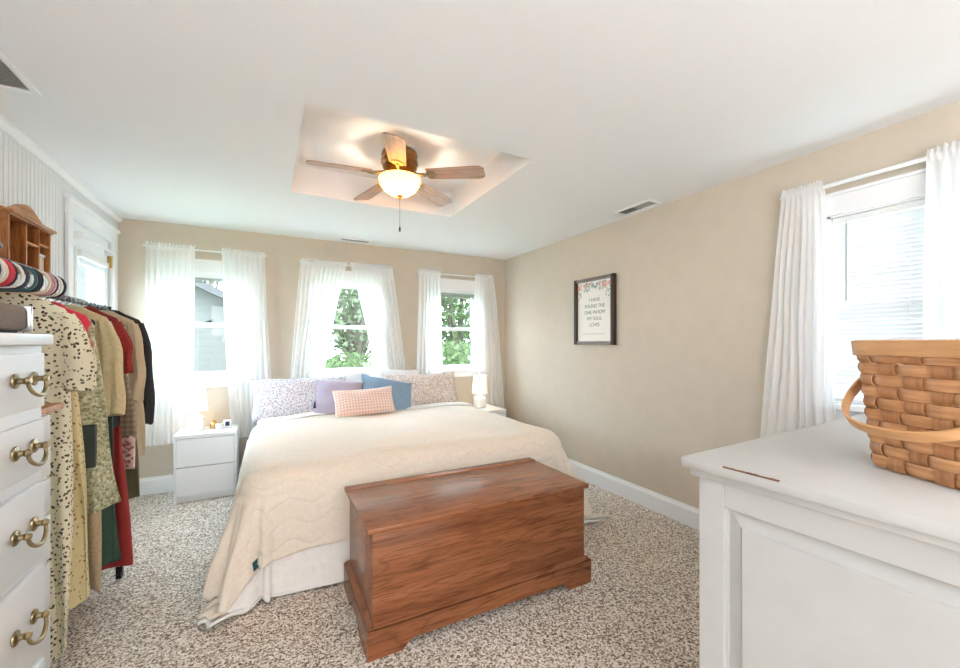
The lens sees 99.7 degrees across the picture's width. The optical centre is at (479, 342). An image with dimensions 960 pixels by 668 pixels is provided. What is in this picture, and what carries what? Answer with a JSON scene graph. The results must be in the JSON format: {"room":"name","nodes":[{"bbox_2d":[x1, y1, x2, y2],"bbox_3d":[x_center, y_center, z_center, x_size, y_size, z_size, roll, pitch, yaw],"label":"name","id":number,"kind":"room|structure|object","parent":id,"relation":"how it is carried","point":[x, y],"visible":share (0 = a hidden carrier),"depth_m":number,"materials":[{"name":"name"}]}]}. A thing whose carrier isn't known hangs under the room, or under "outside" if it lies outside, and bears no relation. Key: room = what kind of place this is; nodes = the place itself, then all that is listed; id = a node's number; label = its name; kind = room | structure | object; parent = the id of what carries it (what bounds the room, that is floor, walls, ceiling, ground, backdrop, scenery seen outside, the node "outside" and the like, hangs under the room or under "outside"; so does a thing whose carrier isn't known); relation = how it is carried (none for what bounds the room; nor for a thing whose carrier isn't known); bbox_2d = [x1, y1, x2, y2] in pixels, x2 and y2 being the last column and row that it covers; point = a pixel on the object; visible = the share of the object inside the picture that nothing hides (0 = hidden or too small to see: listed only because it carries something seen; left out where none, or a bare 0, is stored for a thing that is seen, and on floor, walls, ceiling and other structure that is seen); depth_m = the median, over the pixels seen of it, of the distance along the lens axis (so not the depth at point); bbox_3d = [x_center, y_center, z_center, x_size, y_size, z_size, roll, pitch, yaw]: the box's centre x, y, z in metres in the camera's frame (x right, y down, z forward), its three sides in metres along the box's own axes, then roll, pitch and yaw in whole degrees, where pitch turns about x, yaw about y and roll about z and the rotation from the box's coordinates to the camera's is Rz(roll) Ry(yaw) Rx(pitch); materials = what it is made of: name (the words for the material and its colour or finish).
{"room":"bedroom","nodes":[
{"label":"bedroom","id":0,"kind":"room"},
{"bbox_2d":[0,129,117,310],"bbox_3d":[-1.270,-0.020,-0.176,0.150,2.680,8.063,0,0,-28],"label":"wall","id":1,"kind":"structure","parent":0,"point":[24,179],"depth_m":2.30,"materials":[{"name":"white paint"}]},
{"bbox_2d":[0,204,56,274],"bbox_3d":[-2.182,-0.497,1.898,0.152,0.304,0.415,0,0,-28],"label":"cubby shelf","id":2,"kind":"object","parent":1,"relation":"attached to","point":[23,237],"visible":0.88,"depth_m":1.88,"materials":[{"name":"brown wood"}]},
{"bbox_2d":[40,254,44,270],"bbox_3d":[-2.243,-0.401,2.012,0.093,0.088,0.081,0,0,-28],"label":"trinket box","id":3,"kind":"object","parent":2,"relation":"on","point":[42,256],"visible":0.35,"depth_m":2.04,"materials":[{"name":"beige"}]},
{"bbox_2d":[0,114,122,222],"bbox_3d":[-1.190,-1.038,-0.135,0.030,0.045,8.063,0,0,-28],"label":"trim","id":4,"kind":"structure","parent":1,"relation":"attached to","point":[7,127],"depth_m":2.34,"materials":[{"name":"white"}]},
{"bbox_2d":[63,193,120,309],"bbox_3d":[-2.818,0.195,2.928,0.100,2.250,0.950,0,0,-28],"label":"door","id":5,"kind":"structure","parent":1,"relation":"in","point":[74,208],"depth_m":2.87,"materials":[{"name":"white wood"}]},
{"bbox_2d":[77,250,108,273],"bbox_3d":[-2.805,-0.577,2.935,0.036,0.086,0.510,0,0,-28],"label":"window blind","id":6,"kind":"object","parent":5,"relation":"attached to","point":[85,259],"visible":1,"depth_m":2.88,"materials":[{"name":"white paint"}]},
{"bbox_2d":[74,231,113,255],"bbox_3d":[-2.797,-0.710,2.939,0.056,0.050,0.624,0,0,-28],"label":"rod","id":7,"kind":"object","parent":5,"relation":"attached to","point":[77,234],"visible":0.88,"depth_m":2.81,"materials":[{"name":"white paint"}]},
{"bbox_3d":[-1.785,-0.380,1.183,0.196,0.016,0.850,0,0,-28],"label":"wall rail","id":8,"kind":"object","parent":1,"relation":"attached to","visible":0},
{"bbox_2d":[0,259,5,280],"bbox_3d":[-1.684,-0.291,1.184,0.409,0.215,0.009,0,0,-31],"label":"clothes hanger","id":9,"kind":"object","parent":8,"relation":"hanging from","point":[3,267],"visible":1,"depth_m":1.28,"materials":[{"name":"white"}]},
{"bbox_2d":[0,258,12,284],"bbox_3d":[-1.707,-0.291,1.228,0.409,0.215,0.009,0,0,-28],"label":"clothes hanger","id":10,"kind":"object","parent":8,"relation":"hanging from","point":[10,275],"visible":0.94,"depth_m":1.32,"materials":[{"name":"red"}]},
{"bbox_2d":[0,260,15,285],"bbox_3d":[-1.718,-0.291,1.250,0.409,0.215,0.009,0,0,-25],"label":"clothes hanger","id":11,"kind":"object","parent":8,"relation":"hanging from","point":[13,268],"visible":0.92,"depth_m":1.33,"materials":[{"name":"red"}]},
{"bbox_2d":[0,260,17,286],"bbox_3d":[-1.730,-0.291,1.272,0.409,0.215,0.009,0,0,-23],"label":"clothes hanger","id":12,"kind":"object","parent":8,"relation":"hanging from","point":[16,270],"visible":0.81,"depth_m":1.34,"materials":[{"name":"black"}]},
{"bbox_2d":[0,258,24,287],"bbox_3d":[-1.741,-0.291,1.294,0.409,0.215,0.009,0,0,-26],"label":"clothes hanger","id":13,"kind":"object","parent":8,"relation":"hanging from","point":[21,280],"visible":0.79,"depth_m":1.38,"materials":[{"name":"white"}]},
{"bbox_2d":[0,257,28,288],"bbox_3d":[-1.753,-0.291,1.316,0.409,0.215,0.009,0,0,-28],"label":"clothes hanger","id":14,"kind":"object","parent":8,"relation":"hanging from","point":[26,281],"visible":0.73,"depth_m":1.40,"materials":[{"name":"blue"}]},
{"bbox_2d":[0,259,37,290],"bbox_3d":[-1.776,-0.291,1.359,0.409,0.215,0.010,0,0,-31],"label":"clothes hanger","id":15,"kind":"object","parent":8,"relation":"hanging from","point":[33,285],"visible":0.75,"depth_m":1.45,"materials":[{"name":"teal"}]},
{"bbox_2d":[0,261,43,292],"bbox_3d":[-1.810,-0.291,1.425,0.409,0.215,0.009,0,0,-23],"label":"clothes hanger","id":16,"kind":"object","parent":8,"relation":"hanging from","point":[42,278],"visible":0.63,"depth_m":1.50,"materials":[{"name":"black"}]},
{"bbox_2d":[7,259,41,291],"bbox_3d":[-1.799,-0.291,1.403,0.409,0.215,0.009,0,0,-25],"label":"clothes hanger","id":17,"kind":"object","parent":8,"relation":"hanging from","point":[36,271],"visible":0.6,"depth_m":1.48,"materials":[{"name":"blue"}]},
{"bbox_2d":[0,263,50,293],"bbox_3d":[-1.822,-0.291,1.448,0.409,0.215,0.009,0,0,-33],"label":"clothes hanger","id":18,"kind":"object","parent":8,"relation":"hanging from","point":[42,272],"visible":0.65,"depth_m":1.54,"materials":[{"name":"beige"}]},
{"bbox_2d":[0,242,66,297],"bbox_3d":[-1.891,-0.291,1.579,0.409,0.215,0.009,0,0,-28],"label":"clothes hanger","id":19,"kind":"object","parent":8,"relation":"hanging from","point":[63,281],"visible":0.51,"depth_m":1.67,"materials":[{"name":"black"}]},
{"bbox_2d":[20,263,56,294],"bbox_3d":[-1.845,-0.291,1.491,0.409,0.215,0.009,0,0,-31],"label":"clothes hanger","id":20,"kind":"object","parent":8,"relation":"hanging from","point":[53,278],"visible":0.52,"depth_m":1.59,"materials":[{"name":"pink"}]},
{"bbox_2d":[32,267,62,296],"bbox_3d":[-1.879,-0.291,1.558,0.409,0.215,0.010,0,0,-26],"label":"clothes hanger","id":21,"kind":"object","parent":8,"relation":"hanging from","point":[57,277],"visible":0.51,"depth_m":1.64,"materials":[{"name":"white"}]},
{"bbox_2d":[118,218,504,477],"bbox_3d":[-1.410,-0.020,4.383,4.123,2.680,0.150,0,0,-28],"label":"wall","id":22,"kind":"structure","parent":0,"point":[284,253],"depth_m":4.00,"materials":[{"name":"beige paint"}]},
{"bbox_2d":[139,466,240,495],"bbox_3d":[-1.372,1.248,4.310,3.823,0.145,0.016,0,0,-28],"label":"baseboard","id":23,"kind":"structure","parent":22,"relation":"attached to","point":[157,484],"depth_m":3.54,"materials":[{"name":"white"}]},
{"bbox_2d":[143,244,266,256],"bbox_3d":[-2.480,-0.832,3.702,0.940,0.026,0.068,0,0,-28],"label":"curtain rod","id":24,"kind":"object","parent":22,"relation":"attached to","point":[143,244],"visible":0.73,"depth_m":3.68,"materials":[{"name":"white paint"}]},
{"bbox_2d":[145,241,194,446],"bbox_3d":[-2.713,0.006,3.543,0.360,1.767,0.041,0,0,-28],"label":"sheer curtain","id":25,"kind":"object","parent":24,"relation":"hanging from","point":[170,268],"visible":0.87,"depth_m":3.54,"materials":[{"name":"white fabric"}]},
{"bbox_2d":[221,247,270,437],"bbox_3d":[-2.181,0.006,3.821,0.440,1.767,0.044,0,0,-28],"label":"sheer curtain","id":26,"kind":"object","parent":24,"relation":"hanging from","point":[243,272],"visible":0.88,"depth_m":3.81,"materials":[{"name":"white fabric"}]},
{"bbox_2d":[193,259,253,387],"bbox_3d":[-2.544,-0.172,3.791,0.810,1.173,0.250,0,0,-28],"label":"window","id":27,"kind":"structure","parent":22,"relation":"in","point":[211,379],"depth_m":3.73,"materials":[{"name":"white"}]},
{"bbox_2d":[195,274,222,284],"bbox_3d":[-2.519,-0.584,3.745,0.590,0.086,0.034,0,0,-28],"label":"window blind","id":28,"kind":"object","parent":27,"relation":"attached to","point":[206,277],"visible":0.2,"depth_m":3.74,"materials":[{"name":"white paint"}]},
{"bbox_2d":[324,271,374,375],"bbox_3d":[-1.435,-0.172,4.370,0.810,1.173,0.250,0,0,-28],"label":"window","id":29,"kind":"structure","parent":22,"relation":"in","point":[348,277],"depth_m":4.34,"materials":[{"name":"white"}]},
{"bbox_2d":[417,271,474,276],"bbox_3d":[-0.284,-0.802,4.848,0.995,0.026,0.068,0,0,-28],"label":"curtain rod","id":30,"kind":"object","parent":22,"relation":"attached to","point":[417,271],"visible":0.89,"depth_m":4.81,"materials":[{"name":"white paint"}]},
{"bbox_2d":[416,269,441,373],"bbox_3d":[-0.581,0.011,4.656,0.340,1.717,0.045,0,0,-28],"label":"sheer curtain","id":31,"kind":"object","parent":30,"relation":"hanging from","point":[429,324],"visible":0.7,"depth_m":4.66,"materials":[{"name":"fabric"}]},
{"bbox_2d":[473,273,503,407],"bbox_3d":[0.115,0.021,5.020,0.450,1.737,0.048,0,0,-28],"label":"sheer curtain","id":32,"kind":"object","parent":30,"relation":"hanging from","point":[486,341],"visible":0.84,"depth_m":5.01,"materials":[{"name":"white fabric"}]},
{"bbox_2d":[437,278,474,376],"bbox_3d":[-0.336,-0.172,4.944,0.810,1.173,0.250,0,0,-28],"label":"window","id":33,"kind":"structure","parent":22,"relation":"in","point":[464,370],"depth_m":4.92,"materials":[{"name":"white"}]},
{"bbox_2d":[441,290,473,298],"bbox_3d":[-0.312,-0.584,4.898,0.590,0.086,0.034,0,0,-28],"label":"window blind","id":34,"kind":"object","parent":33,"relation":"attached to","point":[443,292],"visible":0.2,"depth_m":4.91,"materials":[{"name":"white paint"}]},
{"bbox_2d":[50,478,698,667],"bbox_3d":[0.491,1.380,0.743,4.123,0.120,8.363,0,0,-28],"label":"floor","id":35,"kind":"structure","parent":0,"point":[639,607],"depth_m":1.94,"materials":[{"name":"carpet"}]},
{"bbox_2d":[0,332,52,667],"bbox_3d":[-1.357,0.647,0.770,0.547,1.346,0.942,0,0,-28],"label":"dresser","id":36,"kind":"object","parent":35,"relation":"on","point":[24,621],"visible":1,"depth_m":1.13,"materials":[{"name":"white wood"}]},
{"bbox_2d":[0,303,32,332],"bbox_3d":[-1.443,-0.070,1.046,0.314,0.087,0.271,0,0,-28],"label":"speaker box","id":37,"kind":"object","parent":36,"relation":"on","point":[13,318],"visible":0.93,"depth_m":1.17,"materials":[{"name":"brown fabric"}]},
{"bbox_2d":[41,403,63,667],"bbox_3d":[-1.677,0.761,1.287,0.438,1.078,0.255,0,0,-28],"label":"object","id":38,"kind":"object","parent":35,"relation":"on","point":[47,408],"visible":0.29,"depth_m":1.44,"materials":[{"name":"white wood"}]},
{"bbox_2d":[37,291,123,578],"bbox_3d":[-2.026,0.550,1.931,0.353,1.541,1.200,0,0,-28],"label":"rack","id":39,"kind":"object","parent":35,"relation":"on","point":[119,570],"visible":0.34,"depth_m":2.24,"materials":[{"name":"black metal"}]},
{"bbox_3d":[-2.088,-0.151,2.108,0.283,0.155,0.009,0,0,-28],"label":"clothes hanger","id":40,"kind":"object","parent":39,"relation":"hanging from","visible":0},
{"bbox_2d":[102,416,132,569],"bbox_3d":[-2.088,0.525,2.109,0.437,1.380,0.083,0,0,-28],"label":"dress","id":41,"kind":"object","parent":40,"relation":"hanging from","point":[122,510],"visible":0.12,"depth_m":2.17,"materials":[{"name":"red fabric"}]},
{"bbox_3d":[-2.115,-0.151,2.161,0.283,0.155,0.009,0,0,-28],"label":"clothes hanger","id":42,"kind":"object","parent":39,"relation":"hanging from","visible":0},
{"bbox_2d":[121,374,136,436],"bbox_3d":[-2.116,0.182,2.162,0.450,0.695,0.082,0,0,-28],"label":"tunic","id":43,"kind":"object","parent":42,"relation":"hanging from","point":[128,420],"visible":0.12,"depth_m":2.23,"materials":[{"name":"fabric"}]},
{"bbox_3d":[-2.143,-0.151,2.215,0.283,0.155,0.009,0,0,-28],"label":"clothes hanger","id":44,"kind":"object","parent":39,"relation":"hanging from","visible":0},
{"bbox_2d":[105,313,134,469],"bbox_3d":[-2.144,0.282,2.216,0.408,0.895,0.093,0,0,-28],"label":"dress","id":45,"kind":"object","parent":44,"relation":"hanging from","point":[128,443],"visible":0.06,"depth_m":2.28,"materials":[{"name":"fabric"}]},
{"bbox_3d":[-1.879,-0.151,1.709,0.283,0.155,0.009,0,0,-28],"label":"clothes hanger","id":46,"kind":"object","parent":39,"relation":"hanging from","visible":0},
{"bbox_2d":[51,302,92,348],"bbox_3d":[-1.880,-0.058,1.710,0.360,0.235,0.074,0,0,-28],"label":"tank","id":47,"kind":"object","parent":46,"relation":"hanging from","point":[84,320],"visible":0.11,"depth_m":1.77,"materials":[{"name":"red fabric"}]},
{"bbox_3d":[-2.041,-0.151,2.020,0.283,0.155,0.009,0,0,-28],"label":"clothes hanger","id":48,"kind":"object","parent":39,"relation":"hanging from","visible":0},
{"bbox_2d":[113,416,119,427],"bbox_3d":[-2.042,0.147,2.020,0.391,0.605,0.076,0,0,-28],"label":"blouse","id":49,"kind":"object","parent":48,"relation":"hanging from","point":[116,419],"visible":0.03,"depth_m":2.09,"materials":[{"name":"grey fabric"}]},
{"bbox_3d":[-1.919,-0.151,1.785,0.283,0.155,0.009,0,0,-28],"label":"clothes hanger","id":50,"kind":"object","parent":39,"relation":"hanging from","visible":0},
{"bbox_2d":[65,306,121,513],"bbox_3d":[-1.918,0.302,1.782,0.514,0.935,0.142,0,0,-28],"label":"smock","id":51,"kind":"object","parent":50,"relation":"hanging from","point":[102,490],"visible":0.31,"depth_m":1.84,"materials":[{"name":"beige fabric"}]},
{"bbox_3d":[-1.988,-0.151,1.918,0.283,0.155,0.009,0,0,-28],"label":"clothes hanger","id":52,"kind":"object","parent":39,"relation":"hanging from","visible":0},
{"bbox_2d":[62,304,125,416],"bbox_3d":[-1.990,0.100,1.917,0.481,0.560,0.115,0,0,-28],"label":"cardigan","id":53,"kind":"object","parent":52,"relation":"hanging from","point":[110,351],"visible":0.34,"depth_m":1.98,"materials":[{"name":"fabric"}]},
{"bbox_2d":[173,424,238,504],"bbox_3d":[-2.367,1.040,3.529,0.444,0.560,0.342,0,0,-28],"label":"nightstand","id":54,"kind":"object","parent":35,"relation":"on","point":[205,461],"visible":0.94,"depth_m":3.38,"materials":[{"name":"white paint"}]},
{"bbox_2d":[182,386,207,431],"bbox_3d":[-2.468,0.571,3.506,0.184,0.378,0.184,0,0,-28],"label":"table lamp","id":55,"kind":"object","parent":54,"relation":"on","point":[195,397],"visible":1,"depth_m":3.45,"materials":[{"name":"white ceramic"}]},
{"bbox_2d":[223,419,231,427],"bbox_3d":[-2.247,0.728,3.601,0.060,0.084,0.034,0,0,-28],"label":"photo frame","id":56,"kind":"object","parent":54,"relation":"on","point":[227,423],"visible":0.98,"depth_m":3.59,"materials":[{"name":"white plastic"}]},
{"bbox_2d":[344,457,590,662],"bbox_3d":[-0.063,1.048,2.209,1.214,0.543,0.591,0,0,-28],"label":"chest","id":57,"kind":"object","parent":35,"relation":"on","point":[429,552],"visible":1,"depth_m":1.95,"materials":[{"name":"brown wood"}]},
{"bbox_2d":[479,404,505,416],"bbox_3d":[0.046,1.040,4.730,0.344,0.560,0.447,0,0,-28],"label":"nightstand","id":58,"kind":"object","parent":35,"relation":"on","point":[494,409],"visible":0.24,"depth_m":4.60,"materials":[{"name":"white paint"}]},
{"bbox_2d":[472,375,487,407],"bbox_3d":[-0.003,0.571,4.737,0.184,0.378,0.184,0,0,-28],"label":"table lamp","id":59,"kind":"object","parent":58,"relation":"on","point":[479,387],"visible":0.95,"depth_m":4.67,"materials":[{"name":"white ceramic"}]},
{"bbox_2d":[682,413,959,667],"bbox_3d":[1.381,0.805,1.162,1.624,1.030,0.664,0,0,-31],"label":"dresser","id":60,"kind":"object","parent":35,"relation":"on","point":[813,553],"visible":0.93,"depth_m":0.83,"materials":[{"name":"white wood"}]},
{"bbox_2d":[841,339,959,489],"bbox_3d":[1.002,0.142,0.859,0.339,0.296,0.340,0,0,-5],"label":"wicker basket","id":61,"kind":"object","parent":60,"relation":"on","point":[903,383],"visible":1,"depth_m":0.85,"materials":[{"name":"brown wicker"}]},
{"bbox_2d":[0,0,959,259],"bbox_3d":[0.491,-1.180,0.743,4.123,0.240,8.363,0,0,-28],"label":"ceiling","id":62,"kind":"structure","parent":0,"point":[575,114],"depth_m":1.76,"materials":[{"name":"paint"}]},
{"bbox_2d":[0,50,41,96],"bbox_3d":[-1.766,-1.056,1.309,0.200,0.008,0.855,0,0,-28],"label":"ceiling vent","id":63,"kind":"object","parent":62,"relation":"in","point":[11,78],"visible":1,"depth_m":1.63,"materials":[{"name":"white"}]},
{"bbox_2d":[339,237,371,243],"bbox_3d":[-1.292,-1.056,4.199,0.315,0.008,0.110,0,0,-28],"label":"ceiling vent","id":64,"kind":"object","parent":62,"relation":"in","point":[341,238],"visible":1,"depth_m":4.19,"materials":[{"name":"white"}]},
{"bbox_2d":[306,132,485,231],"bbox_3d":[-0.566,-0.994,2.655,1.060,0.532,1.100,0,0,-28],"label":"ceiling fan","id":65,"kind":"object","parent":62,"relation":"hanging from","point":[399,178],"visible":1,"depth_m":2.59,"materials":[{"name":"brown wood"}]},
{"bbox_2d":[614,199,661,215],"bbox_3d":[1.230,-1.056,3.175,0.136,0.008,0.350,0,0,-28],"label":"ceiling vent","id":66,"kind":"object","parent":62,"relation":"in","point":[648,203],"visible":1,"depth_m":3.16,"materials":[{"name":"white"}]},
{"bbox_2d":[505,101,959,508],"bbox_3d":[2.252,-0.020,1.662,0.150,2.680,8.063,0,0,-28],"label":"wall","id":67,"kind":"structure","parent":0,"point":[684,374],"depth_m":3.06,"materials":[{"name":"beige paint"}]},
{"bbox_2d":[574,273,616,344],"bbox_3d":[1.055,-0.291,3.746,0.041,0.624,0.512,0,0,-28],"label":"framed print","id":68,"kind":"object","parent":67,"relation":"attached to","point":[595,298],"visible":1,"depth_m":3.72,"materials":[{"name":"brown wood"}]},
{"bbox_2d":[568,459,698,530],"bbox_3d":[2.182,1.248,1.616,0.016,0.145,8.046,0,0,-28],"label":"baseboard","id":69,"kind":"structure","parent":67,"relation":"attached to","point":[688,515],"depth_m":3.28,"materials":[{"name":"white"}]},
{"bbox_2d":[779,156,925,200],"bbox_3d":[2.006,-0.832,1.897,0.068,0.026,1.055,0,0,-28],"label":"curtain rod","id":70,"kind":"object","parent":67,"relation":"attached to","point":[922,159],"visible":0.65,"depth_m":1.97,"materials":[{"name":"white paint"}]},
{"bbox_2d":[760,178,835,437],"bbox_3d":[1.774,0.011,2.269,0.049,1.777,0.410,0,0,-28],"label":"sheer curtain","id":71,"kind":"object","parent":70,"relation":"hanging from","point":[799,372],"visible":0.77,"depth_m":2.25,"materials":[{"name":"white fabric"}]},
{"bbox_2d":[923,140,959,339],"bbox_3d":[2.135,0.011,1.577,0.048,1.777,0.580,0,0,-28],"label":"sheer curtain","id":72,"kind":"object","parent":70,"relation":"hanging from","point":[941,276],"visible":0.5,"depth_m":1.78,"materials":[{"name":"white fabric"}]},
{"bbox_2d":[812,168,925,419],"bbox_3d":[2.099,-0.192,1.954,0.250,1.213,0.810,0,0,-28],"label":"window","id":73,"kind":"structure","parent":67,"relation":"in","point":[910,185],"depth_m":2.06,"materials":[{"name":"white wood"}]},
{"bbox_2d":[832,199,924,402],"bbox_3d":[2.050,-0.177,1.928,0.045,0.978,0.590,0,0,-28],"label":"window blind","id":74,"kind":"object","parent":73,"relation":"attached to","point":[879,254],"visible":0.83,"depth_m":2.03,"materials":[{"name":"white paint"}]},
{"bbox_3d":[-2.194,-0.151,2.312,0.283,0.155,0.009,0,0,-28],"label":"clothes hanger","id":75,"kind":"object","parent":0,"visible":0},
{"bbox_2d":[99,310,145,456],"bbox_3d":[-2.195,0.247,2.312,0.459,0.865,0.114,0,0,-28],"label":"coat","id":76,"kind":"object","parent":75,"relation":"hanging from","point":[137,379],"visible":0.24,"depth_m":2.38,"materials":[{"name":"beige fabric"}]},
{"bbox_3d":[-2.240,-0.151,2.401,0.283,0.155,0.009,0,0,-28],"label":"clothes hanger","id":77,"kind":"object","parent":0,"visible":0},
{"bbox_2d":[98,309,154,424],"bbox_3d":[-2.235,0.237,2.404,0.483,0.865,0.115,0,0,-28],"label":"coat","id":78,"kind":"object","parent":77,"relation":"hanging from","point":[149,391],"visible":0.11,"depth_m":2.48,"materials":[{"name":"black fabric"}]},
{"bbox_3d":[-0.747,1.025,3.429,2.010,0.590,1.950,0,0,-28],"label":"bed","id":79,"kind":"object","parent":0,"visible":0},
{"bbox_2d":[198,518,605,628],"bbox_3d":[-0.650,0.992,3.287,2.470,0.644,2.073,0,0,-28],"label":"bed skirt","id":80,"kind":"object","parent":79,"relation":"on","point":[315,567],"visible":0.02,"depth_m":2.14,"materials":[{"name":"white fabric"}]},
{"bbox_2d":[251,376,345,421],"bbox_3d":[-1.644,0.505,3.732,0.822,0.364,0.226,0,0,-30],"label":"pillow","id":81,"kind":"object","parent":80,"relation":"on","point":[271,397],"visible":0.6,"depth_m":3.60,"materials":[{"name":"fabric"}]},
{"bbox_2d":[310,370,365,380],"bbox_3d":[-1.408,0.471,4.079,0.550,0.363,0.174,0,0,-28],"label":"pillow","id":82,"kind":"object","parent":80,"relation":"on","point":[350,375],"visible":0.23,"depth_m":4.10,"materials":[{"name":"white fabric"}]},
{"bbox_2d":[361,374,411,409],"bbox_3d":[-0.903,0.522,3.932,0.576,0.424,0.250,0,0,-27],"label":"throw pillow","id":83,"kind":"object","parent":80,"relation":"on","point":[401,391],"visible":0.56,"depth_m":3.94,"materials":[{"name":"blue fabric"}]},
{"bbox_2d":[369,368,417,377],"bbox_3d":[-0.907,0.466,4.343,0.571,0.384,0.168,0,0,-32],"label":"pillow","id":84,"kind":"object","parent":80,"relation":"on","point":[378,373],"visible":0.27,"depth_m":4.32,"materials":[{"name":"white fabric"}]},
{"bbox_2d":[197,402,613,620],"bbox_3d":[-0.558,0.953,3.203,2.574,0.676,1.895,0,0,-28],"label":"blanket","id":85,"kind":"object","parent":80,"relation":"on","point":[290,498],"visible":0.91,"depth_m":2.42,"materials":[{"name":"white fabric"}]},
{"bbox_2d":[313,380,363,415],"bbox_3d":[-1.292,0.512,3.715,0.435,0.328,0.238,0,0,-17],"label":"throw pillow","id":86,"kind":"object","parent":85,"relation":"on","point":[324,403],"visible":0.56,"depth_m":3.68,"materials":[{"name":"fabric"}]},
{"bbox_2d":[332,386,396,416],"bbox_3d":[-1.049,0.533,3.673,0.546,0.241,0.173,0,0,-28],"label":"throw pillow","id":87,"kind":"object","parent":85,"relation":"on","point":[376,400],"visible":1,"depth_m":3.62,"materials":[{"name":"fabric"}]},
{"bbox_2d":[382,372,458,404],"bbox_3d":[-0.618,0.504,4.296,0.804,0.356,0.216,0,0,-26],"label":"pillow","id":88,"kind":"object","parent":80,"relation":"on","point":[437,387],"visible":0.71,"depth_m":4.27,"materials":[{"name":"fabric"}]},
{"bbox_3d":[-1.840,-0.151,1.634,0.283,0.155,0.009,0,0,-28],"label":"clothes hanger","id":89,"kind":"object","parent":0,"visible":0},
{"bbox_2d":[45,300,89,609],"bbox_3d":[-1.840,0.458,1.634,0.386,1.265,0.153,0,0,-28],"label":"dress","id":90,"kind":"object","parent":89,"relation":"hanging from","point":[79,591],"visible":0.2,"depth_m":1.70,"materials":[{"name":"yellow fabric"}]},
{"bbox_3d":[-2.018,-0.151,1.975,0.283,0.155,0.009,0,0,-28],"label":"clothes hanger","id":91,"kind":"object","parent":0,"visible":0},
{"bbox_2d":[101,416,120,566],"bbox_3d":[-2.019,0.482,1.976,0.400,1.295,0.115,0,0,-28],"label":"dress","id":92,"kind":"object","parent":91,"relation":"hanging from","point":[111,553],"visible":0.09,"depth_m":2.04,"materials":[{"name":"green fabric"}]},
{"label":"outside","id":93,"kind":"structure","parent":0,"visible":0},
{"bbox_3d":[-4.322,1.845,16.921,36.000,0.150,46.000,0,0,-28],"label":"lawn","id":94,"kind":"structure","parent":93,"visible":0},
{"bbox_2d":[77,263,226,371],"bbox_3d":[-7.781,-0.050,9.447,6.150,3.640,6.650,0,0,-28],"label":"house","id":95,"kind":"structure","parent":94,"relation":"on","point":[209,342],"depth_m":7.50,"materials":[{"name":"grey"}]},
{"bbox_2d":[325,350,371,367],"bbox_3d":[-2.186,0.935,7.026,1.776,1.597,1.709,0,0,-28],"label":"bush","id":96,"kind":"object","parent":94,"relation":"on","point":[334,361],"visible":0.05,"depth_m":6.83,"materials":[{"name":"green plant"}]},
{"bbox_2d":[328,288,371,366],"bbox_3d":[-2.772,-1.399,9.448,3.178,6.377,3.194,0,0,15],"label":"tree","id":97,"kind":"object","parent":94,"relation":"on","point":[358,339],"visible":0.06,"depth_m":9.19,"materials":[{"name":"green plant"}]},
{"bbox_2d":[441,295,470,358],"bbox_3d":[-0.666,-1.174,12.275,3.822,5.929,3.689,0,0,-28],"label":"tree","id":98,"kind":"object","parent":94,"relation":"on","point":[450,306],"visible":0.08,"depth_m":11.42,"materials":[{"name":"green plant"}]},
{"bbox_2d":[442,339,470,364],"bbox_3d":[-0.463,0.818,9.115,2.118,1.779,2.068,0,0,-28],"label":"bush","id":99,"kind":"object","parent":94,"relation":"on","point":[450,359],"visible":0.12,"depth_m":8.77,"materials":[{"name":"green plant"}]},
{"bbox_3d":[-2.064,-0.151,2.064,0.283,0.155,0.009,0,0,-28],"label":"clothes hanger","id":100,"kind":"object","parent":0,"visible":0},
{"bbox_2d":[83,306,133,373],"bbox_3d":[-2.063,0.098,2.063,0.467,0.565,0.100,0,0,-28],"label":"blouse","id":101,"kind":"object","parent":100,"relation":"hanging from","point":[127,346],"visible":0.09,"depth_m":2.13,"materials":[{"name":"red fabric"}]},
{"bbox_3d":[-1.392,-0.808,4.270,0.955,0.026,0.068,0,0,-28],"label":"curtain rod","id":102,"kind":"object","parent":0,"visible":0},
{"bbox_2d":[290,257,347,378],"bbox_3d":[-1.637,-0.076,4.107,0.570,1.552,0.040,0,0,-29],"label":"sheer curtain","id":103,"kind":"object","parent":102,"relation":"hanging from","point":[319,281],"visible":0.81,"depth_m":4.09,"materials":[{"name":"white fabric"}]},
{"bbox_2d":[349,262,405,369],"bbox_3d":[-1.083,-0.076,4.394,0.652,1.552,0.040,0,0,-28],"label":"sheer curtain","id":104,"kind":"object","parent":102,"relation":"hanging from","point":[375,284],"visible":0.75,"depth_m":4.40,"materials":[{"name":"white fabric"}]},
{"bbox_3d":[-1.960,-0.151,1.864,0.283,0.155,0.009,0,0,-28],"label":"clothes hanger","id":105,"kind":"object","parent":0,"visible":0},
{"bbox_2d":[87,510,101,589],"bbox_3d":[-1.961,0.517,1.865,0.341,1.325,0.114,0,0,-28],"label":"skirt","id":106,"kind":"object","parent":105,"relation":"hanging from","point":[94,520],"visible":0.03,"depth_m":1.90,"materials":[{"name":"beige fabric"}]},
{"bbox_3d":[-2.166,-0.151,2.259,0.283,0.155,0.009,0,0,-28],"label":"clothes hanger","id":107,"kind":"object","parent":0,"visible":0},
{"bbox_2d":[125,435,139,498],"bbox_3d":[-2.167,0.383,2.259,0.425,1.055,0.092,0,0,-28],"label":"skirt","id":108,"kind":"object","parent":107,"relation":"hanging from","point":[132,475],"visible":0.05,"depth_m":2.34,"materials":[{"name":"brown fabric"}]},
{"bbox_3d":[-1.780,-0.151,1.519,0.283,0.155,0.009,0,0,-28],"label":"clothes hanger","id":109,"kind":"object","parent":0,"visible":0},
{"bbox_2d":[0,293,96,662],"bbox_3d":[-1.778,0.520,1.519,0.512,1.420,0.152,0,0,-28],"label":"dress","id":110,"kind":"object","parent":109,"relation":"hanging from","point":[70,363],"visible":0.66,"depth_m":1.57,"materials":[{"name":"beige fabric"}]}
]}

